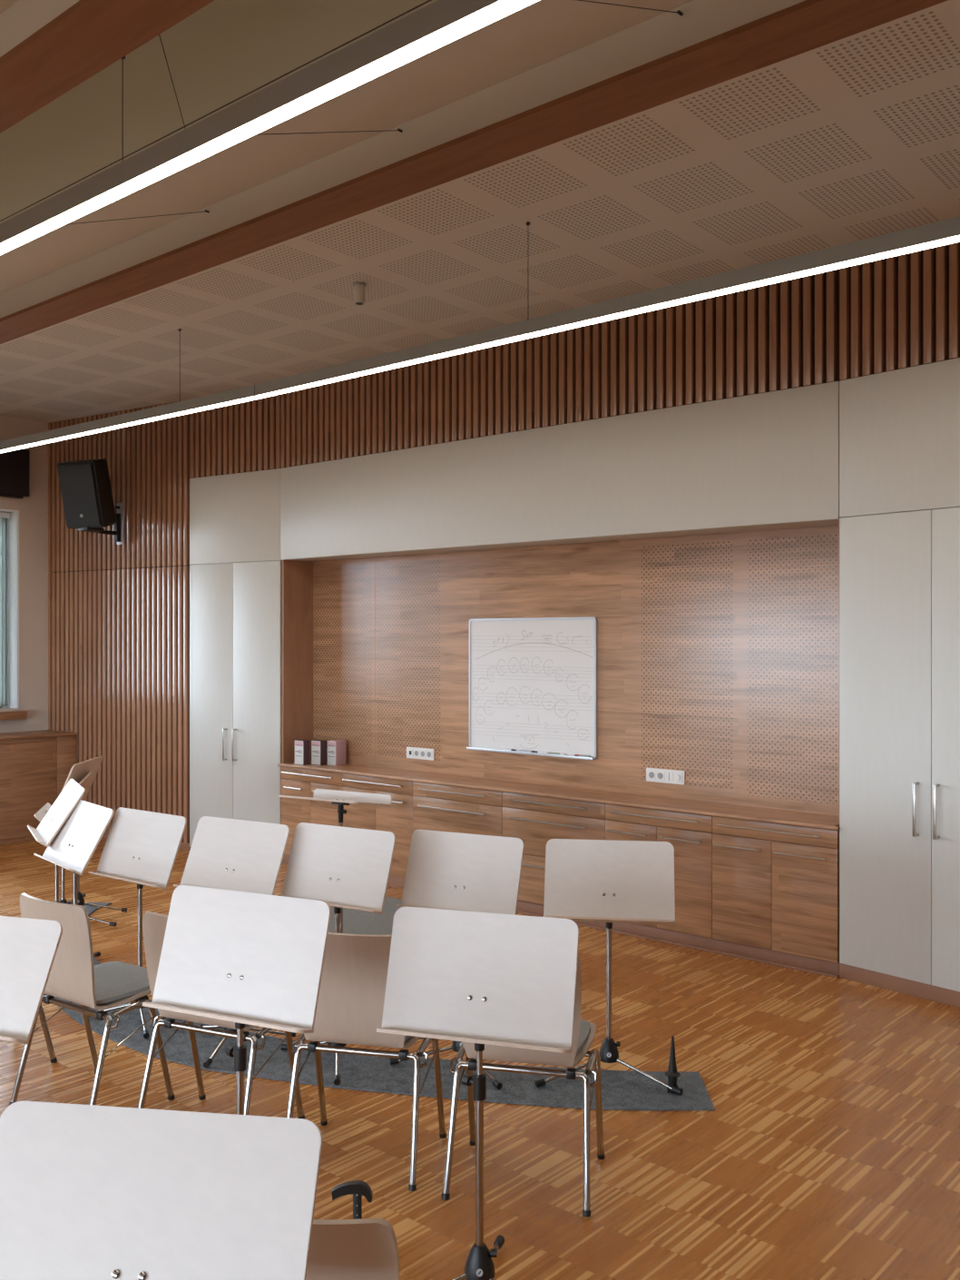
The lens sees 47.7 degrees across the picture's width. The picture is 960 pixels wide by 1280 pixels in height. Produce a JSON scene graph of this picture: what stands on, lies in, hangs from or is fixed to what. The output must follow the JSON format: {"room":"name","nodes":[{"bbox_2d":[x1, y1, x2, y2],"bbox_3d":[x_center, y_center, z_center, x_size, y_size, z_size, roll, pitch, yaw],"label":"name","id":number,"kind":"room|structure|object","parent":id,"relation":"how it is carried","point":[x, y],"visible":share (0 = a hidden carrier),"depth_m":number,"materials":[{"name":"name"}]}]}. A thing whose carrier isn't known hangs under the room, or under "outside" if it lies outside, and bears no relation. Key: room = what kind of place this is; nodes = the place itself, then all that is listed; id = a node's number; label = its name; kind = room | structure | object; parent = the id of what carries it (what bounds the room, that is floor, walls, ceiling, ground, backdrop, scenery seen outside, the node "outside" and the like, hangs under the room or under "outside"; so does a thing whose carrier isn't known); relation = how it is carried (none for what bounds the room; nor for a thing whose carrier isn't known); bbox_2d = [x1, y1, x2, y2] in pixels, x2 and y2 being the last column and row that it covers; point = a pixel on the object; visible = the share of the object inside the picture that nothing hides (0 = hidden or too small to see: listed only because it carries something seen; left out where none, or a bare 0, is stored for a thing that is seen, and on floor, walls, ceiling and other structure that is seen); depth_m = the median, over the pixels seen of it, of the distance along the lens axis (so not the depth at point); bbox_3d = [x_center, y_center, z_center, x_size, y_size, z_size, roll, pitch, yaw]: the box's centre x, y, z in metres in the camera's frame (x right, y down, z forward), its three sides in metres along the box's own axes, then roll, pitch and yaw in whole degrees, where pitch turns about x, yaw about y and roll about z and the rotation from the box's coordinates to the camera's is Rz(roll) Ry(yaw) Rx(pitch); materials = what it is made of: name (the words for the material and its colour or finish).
{"room":"music room","nodes":[
{"label":"music room","id":0,"kind":"room"},
{"bbox_2d":[0,414,49,733],"bbox_3d":[-6.608,-0.230,6.252,0.300,3.760,9.900,0,0,40],"label":"wall","id":1,"kind":"structure","parent":0,"point":[33,509],"depth_m":9.32,"materials":[{"name":"paint"}]},
{"bbox_2d":[0,508,27,720],"bbox_3d":[-4.493,-0.216,8.652,0.280,1.772,1.694,0,0,40],"label":"window","id":2,"kind":"structure","parent":1,"relation":"in","point":[14,520],"depth_m":9.25,"materials":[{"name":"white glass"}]},
{"bbox_2d":[0,512,9,708],"bbox_3d":[-4.448,-0.253,8.768,0.040,1.665,1.310,0,0,40],"label":"blind","id":3,"kind":"object","parent":2,"relation":"attached to","point":[4,516],"visible":1,"depth_m":9.23,"materials":[{"name":"white fabric"}]},
{"bbox_2d":[0,449,29,498],"bbox_3d":[-4.508,-1.410,8.486,0.049,0.418,2.022,0,0,40],"label":"housing","id":4,"kind":"object","parent":1,"relation":"attached to","point":[14,464],"visible":1,"depth_m":9.15,"materials":[{"name":"black plastic"}]},
{"bbox_2d":[48,399,191,843],"bbox_3d":[-3.008,-0.146,8.987,1.750,3.483,0.051,0,0,32],"label":"slatted wall panel","id":5,"kind":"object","parent":1,"relation":"attached to","point":[119,615],"depth_m":8.88,"materials":[{"name":"brown wood"}]},
{"bbox_2d":[57,458,122,544],"bbox_3d":[-3.081,-1.113,8.658,0.348,0.667,0.491,0,0,18],"label":"loudspeaker","id":6,"kind":"object","parent":5,"relation":"attached to","point":[85,484],"visible":1,"depth_m":8.49,"materials":[{"name":"black plastic"}]},
{"bbox_2d":[57,463,100,526],"bbox_3d":[-3.137,-1.130,8.484,0.318,0.466,0.125,0,0,18],"label":"grille","id":7,"kind":"object","parent":6,"relation":"attached to","point":[80,484],"depth_m":8.47,"materials":[{"name":"black metal"}]},
{"bbox_2d":[0,0,948,344],"bbox_3d":[-0.203,-1.897,4.375,12.130,0.021,0.236,0,0,40],"label":"ceiling beam","id":8,"kind":"structure","parent":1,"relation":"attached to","point":[804,26],"depth_m":4.08,"materials":[{"name":"brown wood"}]},
{"bbox_2d":[101,831,190,850],"bbox_3d":[-2.607,1.616,8.733,2.700,0.068,0.036,0,0,32],"label":"baseboard","id":9,"kind":"structure","parent":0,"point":[183,846],"depth_m":8.55,"materials":[{"name":"brown wood"}]},
{"bbox_2d":[189,393,281,478],"bbox_3d":[-1.862,-1.578,8.272,0.948,0.620,0.050,0,0,32],"label":"trim","id":10,"kind":"structure","parent":0,"point":[244,437],"depth_m":8.23,"materials":[{"name":"brown wood"}]},
{"bbox_2d":[0,0,959,423],"bbox_3d":[-1.733,-1.999,2.626,12.430,0.222,10.600,0,0,40],"label":"ceiling","id":11,"kind":"structure","parent":0,"point":[856,137],"depth_m":4.59,"materials":[{"name":"paint"}]},
{"bbox_2d":[0,0,214,133],"bbox_3d":[-1.097,-1.897,3.308,12.130,0.021,0.236,0,0,40],"label":"beam","id":12,"kind":"structure","parent":11,"relation":"attached to","point":[89,36],"depth_m":3.44,"materials":[{"name":"brown wood"}]},
{"bbox_2d":[0,328,263,452],"bbox_3d":[-2.683,-1.631,7.269,3.652,0.514,0.071,0,0,38],"label":"pendant lamp","id":13,"kind":"object","parent":11,"relation":"hanging from","point":[244,394],"visible":0.96,"depth_m":6.80,"materials":[{"name":"metal"}]},
{"bbox_2d":[0,396,262,452],"bbox_3d":[-2.683,-1.378,7.269,3.644,0.008,0.062,0,0,38],"label":"diffuser","id":14,"kind":"object","parent":13,"relation":"attached to","point":[221,401],"depth_m":6.89,"materials":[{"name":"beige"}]},
{"bbox_2d":[0,0,682,255],"bbox_3d":[-0.753,-1.804,3.928,7.000,0.473,1.151,0,0,40],"label":"pendant lamp","id":15,"kind":"object","parent":11,"relation":"hanging from","point":[439,24],"visible":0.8,"depth_m":3.25,"materials":[{"name":"metal"}]},
{"bbox_2d":[353,281,366,305],"bbox_3d":[-0.639,-1.834,5.748,0.072,0.108,0.072,0,0,40],"label":"ceiling spotlight","id":16,"kind":"object","parent":11,"relation":"attached to","point":[359,286],"visible":1,"depth_m":5.73,"materials":[{"name":"metal"}]},
{"bbox_2d":[255,216,959,397],"bbox_3d":[0.744,-1.631,4.464,5.193,0.514,0.068,0,0,40],"label":"pendant lamp","id":17,"kind":"object","parent":11,"relation":"hanging from","point":[946,231],"visible":1,"depth_m":4.47,"materials":[{"name":"metal"}]},
{"bbox_2d":[0,837,959,1279],"bbox_3d":[-1.733,1.700,2.626,12.430,0.100,10.600,0,0,40],"label":"floor","id":18,"kind":"structure","parent":0,"point":[829,1148],"depth_m":3.66,"materials":[{"name":"brown wood"}]},
{"bbox_2d":[0,915,62,1044],"bbox_3d":[-1.383,1.192,2.778,0.604,0.901,0.525,0,0,24],"label":"music stand","id":19,"kind":"object","parent":18,"relation":"on","point":[28,947],"visible":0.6,"depth_m":2.82,"materials":[{"name":"white wood"}]},
{"bbox_2d":[0,734,76,845],"bbox_3d":[-3.807,1.226,9.033,0.420,0.848,0.758,0,0,40],"label":"base cabinet","id":20,"kind":"object","parent":18,"relation":"on","point":[34,772],"visible":0.67,"depth_m":8.89,"materials":[{"name":"brown wood"}]},
{"bbox_2d":[39,1004,57,1063],"bbox_3d":[-1.920,1.272,4.295,0.449,0.762,0.451,0,0,-42],"label":"chair","id":21,"kind":"object","parent":18,"relation":"on","point":[48,1040],"visible":0.09,"depth_m":4.22,"materials":[{"name":"silver metal"}]},
{"bbox_2d":[9,893,175,1105],"bbox_3d":[-1.369,1.272,3.890,0.451,0.762,0.449,0,0,34],"label":"chair","id":22,"kind":"object","parent":18,"relation":"on","point":[73,977],"visible":0.77,"depth_m":3.74,"materials":[{"name":"brown wood"}]},
{"bbox_2d":[0,1100,322,1279],"bbox_3d":[-0.473,1.160,1.407,0.604,0.965,0.525,0,0,1],"label":"music stand","id":23,"kind":"object","parent":18,"relation":"on","point":[88,1192],"visible":1,"depth_m":1.51,"materials":[{"name":"white wood"}]},
{"bbox_2d":[137,910,305,1119],"bbox_3d":[-0.868,1.272,3.678,0.451,0.762,0.449,0,0,23],"label":"chair","id":24,"kind":"object","parent":18,"relation":"on","point":[154,924],"visible":0.39,"depth_m":3.58,"materials":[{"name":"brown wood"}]},
{"bbox_2d":[142,885,331,1114],"bbox_3d":[-0.638,1.145,2.668,0.600,0.995,0.521,0,0,23],"label":"music stand","id":25,"kind":"object","parent":18,"relation":"on","point":[241,958],"visible":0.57,"depth_m":2.73,"materials":[{"name":"white wood"}]},
{"bbox_2d":[189,468,295,846],"bbox_3d":[-1.801,0.177,8.370,0.947,2.885,0.360,0,0,32],"label":"tall cabinet","id":26,"kind":"object","parent":18,"relation":"on","point":[235,569],"visible":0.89,"depth_m":8.25,"materials":[{"name":"white laminate"}]},
{"bbox_2d":[280,766,343,856],"bbox_3d":[-1.131,1.254,7.887,0.664,0.650,0.336,0,0,40],"label":"base cabinet","id":27,"kind":"object","parent":18,"relation":"on","point":[294,782],"visible":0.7,"depth_m":7.82,"materials":[{"name":"brown wood"}]},
{"bbox_2d":[277,760,839,830],"bbox_3d":[0.227,0.918,6.762,4.220,0.018,0.321,0,0,40],"label":"countertop","id":28,"kind":"structure","parent":27,"relation":"on","point":[673,804],"depth_m":6.33,"materials":[{"name":"brown wood"}]},
{"bbox_2d":[295,739,309,765],"bbox_3d":[-1.301,0.821,7.931,0.098,0.175,0.062,0,0,40],"label":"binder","id":29,"kind":"object","parent":28,"relation":"on","point":[301,746],"visible":1,"depth_m":7.90,"materials":[{"name":"white cardboard"}]},
{"bbox_2d":[295,740,303,764],"bbox_3d":[-1.320,0.821,7.908,0.096,0.171,0.001,0,0,40],"label":"print","id":30,"kind":"object","parent":29,"relation":"attached to","point":[299,744],"depth_m":7.91},
{"bbox_2d":[311,739,326,765],"bbox_3d":[-1.176,0.821,7.917,0.098,0.175,0.062,0,0,40],"label":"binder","id":31,"kind":"object","parent":28,"relation":"on","point":[319,747],"visible":1,"depth_m":7.89,"materials":[{"name":"white cardboard"}]},
{"bbox_2d":[311,740,320,765],"bbox_3d":[-1.195,0.821,7.894,0.096,0.171,0.001,0,0,40],"label":"print","id":32,"kind":"object","parent":31,"relation":"attached to","point":[315,744],"depth_m":7.89},
{"bbox_2d":[327,739,345,765],"bbox_3d":[-1.046,0.821,7.912,0.092,0.175,0.102,0,0,40],"label":"box","id":33,"kind":"object","parent":28,"relation":"on","point":[336,748],"visible":1,"depth_m":7.88,"materials":[{"name":"cardboard"}]},
{"bbox_2d":[327,740,335,765],"bbox_3d":[-1.077,0.821,7.874,0.090,0.171,0.001,0,0,40],"label":"print","id":34,"kind":"object","parent":33,"relation":"attached to","point":[331,744],"depth_m":7.87},
{"bbox_2d":[331,1180,373,1219],"bbox_3d":[-0.251,1.400,2.286,0.214,0.496,0.204,0,0,0],"label":"stand","id":35,"kind":"object","parent":18,"relation":"on","point":[357,1188],"visible":0.68,"depth_m":2.30,"materials":[{"name":"black plastic"}]},
{"bbox_2d":[305,1218,400,1279],"bbox_3d":[-0.283,1.272,1.886,0.452,0.762,0.449,0,0,10],"label":"chair","id":36,"kind":"object","parent":18,"relation":"on","point":[365,1248],"visible":0.39,"depth_m":1.67,"materials":[{"name":"brown wood"}]},
{"bbox_2d":[328,896,402,935],"bbox_3d":[-0.616,1.645,5.891,1.450,0.007,1.640,0,0,40],"label":"floor mat","id":37,"kind":"object","parent":18,"relation":"on","point":[354,921],"visible":0.02,"depth_m":6.34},
{"bbox_2d":[279,788,392,933],"bbox_3d":[-0.730,1.208,5.457,0.486,0.864,0.407,0,0,29],"label":"music stand","id":38,"kind":"object","parent":37,"relation":"on","point":[341,798],"visible":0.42,"depth_m":5.50,"materials":[{"name":"white wood"}]},
{"bbox_2d":[285,932,446,1191],"bbox_3d":[-0.362,1.272,3.500,0.451,0.762,0.449,0,0,13],"label":"chair","id":39,"kind":"object","parent":18,"relation":"on","point":[350,1007],"visible":0.72,"depth_m":3.33,"materials":[{"name":"brown wood"}]},
{"bbox_2d":[342,773,413,878],"bbox_3d":[-0.616,1.254,7.456,0.674,0.650,0.336,0,0,40],"label":"base cabinet","id":40,"kind":"object","parent":18,"relation":"on","point":[397,818],"visible":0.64,"depth_m":7.27,"materials":[{"name":"brown wood"}]},
{"bbox_2d":[54,902,715,1110],"bbox_3d":[-1.147,1.646,4.985,4.540,0.006,1.270,0,0,40],"label":"rug","id":41,"kind":"object","parent":18,"relation":"on","point":[621,1089],"visible":0.42,"depth_m":4.08,"materials":[{"name":"grey carpet"}]},
{"bbox_2d":[27,778,100,957],"bbox_3d":[-2.147,1.175,5.279,0.525,0.936,0.604,0,0,-15],"label":"music stand","id":42,"kind":"object","parent":41,"relation":"on","point":[60,811],"visible":0.55,"depth_m":5.29,"materials":[{"name":"white wood"}]},
{"bbox_2d":[33,798,114,1010],"bbox_3d":[-1.925,1.199,4.933,0.530,0.887,0.604,0,0,-13],"label":"music stand","id":43,"kind":"object","parent":41,"relation":"on","point":[73,847],"visible":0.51,"depth_m":4.93,"materials":[{"name":"white wood"}]},
{"bbox_2d":[33,771,116,926],"bbox_3d":[-2.444,1.218,6.249,0.603,0.849,0.585,0,0,40],"label":"music stand","id":44,"kind":"object","parent":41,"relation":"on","point":[41,813],"visible":0.25,"depth_m":6.28,"materials":[{"name":"white wood"}]},
{"bbox_2d":[45,756,127,912],"bbox_3d":[-2.339,1.179,6.494,0.435,0.925,0.506,0,0,-13],"label":"music stand","id":45,"kind":"object","parent":41,"relation":"on","point":[79,771],"visible":0.45,"depth_m":6.48,"materials":[{"name":"white wood"}]},
{"bbox_2d":[88,807,187,1038],"bbox_3d":[-1.438,1.196,4.733,0.494,0.890,0.401,0,0,40],"label":"music stand","id":46,"kind":"object","parent":41,"relation":"on","point":[142,848],"visible":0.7,"depth_m":4.68,"materials":[{"name":"white wood"}]},
{"bbox_2d":[173,816,295,1068],"bbox_3d":[-1.017,1.191,4.347,0.507,0.900,0.391,0,0,11],"label":"music stand","id":47,"kind":"object","parent":41,"relation":"on","point":[231,854],"visible":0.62,"depth_m":4.40,"materials":[{"name":"white wood"}]},
{"bbox_2d":[275,822,395,1085],"bbox_3d":[-0.534,1.190,4.268,0.501,0.901,0.429,0,0,40],"label":"music stand","id":48,"kind":"object","parent":41,"relation":"on","point":[338,866],"visible":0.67,"depth_m":4.23,"materials":[{"name":"white wood"}]},
{"bbox_2d":[390,829,524,1089],"bbox_3d":[-0.038,1.199,4.253,0.494,0.885,0.428,0,0,29],"label":"music stand","id":49,"kind":"object","parent":41,"relation":"on","point":[446,870],"visible":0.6,"depth_m":4.19,"materials":[{"name":"white wood"}]},
{"bbox_2d":[534,838,683,1095],"bbox_3d":[0.497,1.205,4.165,0.537,0.874,0.466,0,0,8],"label":"music stand","id":50,"kind":"object","parent":41,"relation":"on","point":[607,881],"visible":0.98,"depth_m":4.09,"materials":[{"name":"white wood"}]},
{"bbox_2d":[665,1034,680,1093],"bbox_3d":[0.701,1.540,3.943,0.057,0.204,0.057,0,0,40],"label":"peg","id":51,"kind":"object","parent":41,"relation":"on","point":[673,1075],"visible":1,"depth_m":3.93,"materials":[{"name":"black plastic"}]},
{"bbox_2d":[413,781,503,836],"bbox_3d":[-0.068,1.254,6.997,0.752,0.650,0.336,0,0,40],"label":"base cabinet","id":52,"kind":"object","parent":18,"relation":"on","point":[436,807],"visible":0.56,"depth_m":6.89,"materials":[{"name":"brown wood"}]},
{"bbox_2d":[376,906,579,1279],"bbox_3d":[0.011,1.165,2.756,0.493,0.951,0.390,0,0,13],"label":"music stand","id":53,"kind":"object","parent":18,"relation":"on","point":[480,979],"visible":1,"depth_m":2.69,"materials":[{"name":"white wood"}]},
{"bbox_2d":[442,954,605,1217],"bbox_3d":[0.147,1.272,3.354,0.451,0.762,0.449,0,0,13],"label":"chair","id":54,"kind":"object","parent":18,"relation":"on","point":[584,1034],"visible":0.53,"depth_m":3.23,"materials":[{"name":"brown wood"}]},
{"bbox_2d":[502,791,605,905],"bbox_3d":[0.508,1.254,6.514,0.748,0.650,0.336,0,0,40],"label":"base cabinet","id":55,"kind":"object","parent":18,"relation":"on","point":[536,820],"visible":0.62,"depth_m":6.46,"materials":[{"name":"brown wood"}]},
{"bbox_2d":[281,855,839,977],"bbox_3d":[0.146,1.616,6.657,4.206,0.068,0.040,0,0,40],"label":"baseboard","id":56,"kind":"structure","parent":18,"relation":"on","point":[830,969],"depth_m":5.77,"materials":[{"name":"brown wood"}]},
{"bbox_2d":[605,803,712,938],"bbox_3d":[1.054,1.254,6.056,0.672,0.650,0.336,0,0,40],"label":"base cabinet","id":57,"kind":"object","parent":18,"relation":"on","point":[690,835],"visible":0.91,"depth_m":5.85,"materials":[{"name":"brown wood"}]},
{"bbox_2d":[712,816,839,963],"bbox_3d":[1.573,1.254,5.622,0.678,0.650,0.336,0,0,40],"label":"base cabinet","id":58,"kind":"object","parent":18,"relation":"on","point":[776,886],"visible":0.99,"depth_m":5.50,"materials":[{"name":"brown wood"}]},
{"bbox_2d":[839,963,959,1007],"bbox_3d":[3.238,1.612,3.678,0.029,0.076,4.400,0,0,-42],"label":"baseboard","id":59,"kind":"structure","parent":18,"relation":"on","point":[912,988],"depth_m":5.07,"materials":[{"name":"brown wood"}]},
{"bbox_2d":[839,357,959,992],"bbox_3d":[2.168,0.155,5.046,0.360,2.841,0.926,0,0,-42],"label":"tall cabinet","id":60,"kind":"object","parent":18,"relation":"on","point":[900,429],"visible":1,"depth_m":5.07,"materials":[{"name":"white laminate"}]},
{"bbox_3d":[-4.276,1.226,8.473,0.420,0.848,0.698,0,0,40],"label":"cabinet","id":61,"kind":"object","parent":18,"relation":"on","visible":0},
{"bbox_2d":[0,729,78,739],"bbox_3d":[-4.042,0.791,8.761,0.409,0.020,1.482,0,0,40],"label":"countertop","id":62,"kind":"structure","parent":61,"relation":"on","point":[44,733],"depth_m":9.02,"materials":[{"name":"brown wood"}]},
{"bbox_2d":[281,519,839,825],"bbox_3d":[0.247,0.169,6.778,4.205,1.522,0.311,0,0,40],"label":"paneling","id":63,"kind":"structure","parent":0,"point":[719,654],"depth_m":6.44,"materials":[{"name":"brown wood"}]},
{"bbox_2d":[406,747,434,760],"bbox_3d":[-0.414,0.785,7.499,0.257,0.078,0.013,0,0,40],"label":"strip","id":64,"kind":"object","parent":63,"relation":"attached to","point":[414,753],"visible":1,"depth_m":7.49,"materials":[{"name":"white plastic"}]},
{"bbox_2d":[466,617,598,759],"bbox_3d":[0.310,0.292,6.868,1.009,0.865,0.051,0,0,40],"label":"whiteboard","id":65,"kind":"object","parent":63,"relation":"attached to","point":[534,682],"visible":1,"depth_m":6.85,"materials":[{"name":"ceramic"}]},
{"bbox_2d":[520,749,537,752],"bbox_3d":[0.307,0.707,6.858,0.130,0.018,0.018,0,0,40],"label":"marker pen","id":66,"kind":"object","parent":65,"relation":"on","point":[520,750],"visible":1,"depth_m":6.85,"materials":[{"name":"white plastic"}]},
{"bbox_2d":[466,747,595,759],"bbox_3d":[0.303,0.715,6.860,1.001,0.016,0.028,0,0,40],"label":"tray","id":67,"kind":"object","parent":65,"relation":"on","point":[569,753],"depth_m":6.80,"materials":[{"name":"silver metal"}]},
{"bbox_2d":[548,752,565,755],"bbox_3d":[0.477,0.707,6.716,0.120,0.018,0.018,0,0,40],"label":"marker pen","id":68,"kind":"object","parent":65,"relation":"on","point":[548,753],"visible":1,"depth_m":6.71,"materials":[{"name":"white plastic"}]},
{"bbox_2d":[574,754,590,757],"bbox_3d":[0.622,0.707,6.594,0.110,0.018,0.018,0,0,40],"label":"marker pen","id":69,"kind":"object","parent":65,"relation":"on","point":[575,754],"visible":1,"depth_m":6.58,"materials":[{"name":"plastic"}]},
{"bbox_2d":[646,768,685,784],"bbox_3d":[1.067,0.785,6.255,0.251,0.078,0.019,0,0,40],"label":"power outlet","id":70,"kind":"object","parent":63,"relation":"attached to","point":[653,774],"visible":1,"depth_m":6.25,"materials":[{"name":"white plastic"}]},
{"bbox_2d":[665,771,673,781],"bbox_3d":[1.088,0.785,6.235,0.052,0.054,0.002,0,0,40],"label":"rocker switch","id":71,"kind":"object","parent":70,"relation":"attached to","point":[669,775],"depth_m":6.23,"materials":[{"name":"white plastic"}]},
{"bbox_2d":[281,268,839,468],"bbox_3d":[0.156,-1.578,6.668,4.204,0.620,0.050,0,0,40],"label":"wall panel","id":72,"kind":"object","parent":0,"point":[783,335],"depth_m":6.25,"materials":[{"name":"brown wood"}]},
{"bbox_2d":[280,381,841,561],"bbox_3d":[0.236,-0.928,6.764,4.204,0.673,0.300,0,0,40],"label":"panel","id":73,"kind":"object","parent":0,"point":[767,460],"visible":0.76,"depth_m":6.24,"materials":[{"name":"white laminate"}]},
{"bbox_2d":[309,525,830,760],"bbox_3d":[1.304,-0.230,6.252,12.430,3.760,0.140,0,0,40],"label":"wall","id":74,"kind":"structure","parent":0,"point":[830,526],"depth_m":6.67,"materials":[{"name":"paint"}]},
{"bbox_2d":[839,242,959,380],"bbox_3d":[3.244,-1.578,3.682,0.052,0.620,4.398,0,0,-42],"label":"trim","id":75,"kind":"structure","parent":0,"point":[901,311],"depth_m":5.07,"materials":[{"name":"brown wood"}]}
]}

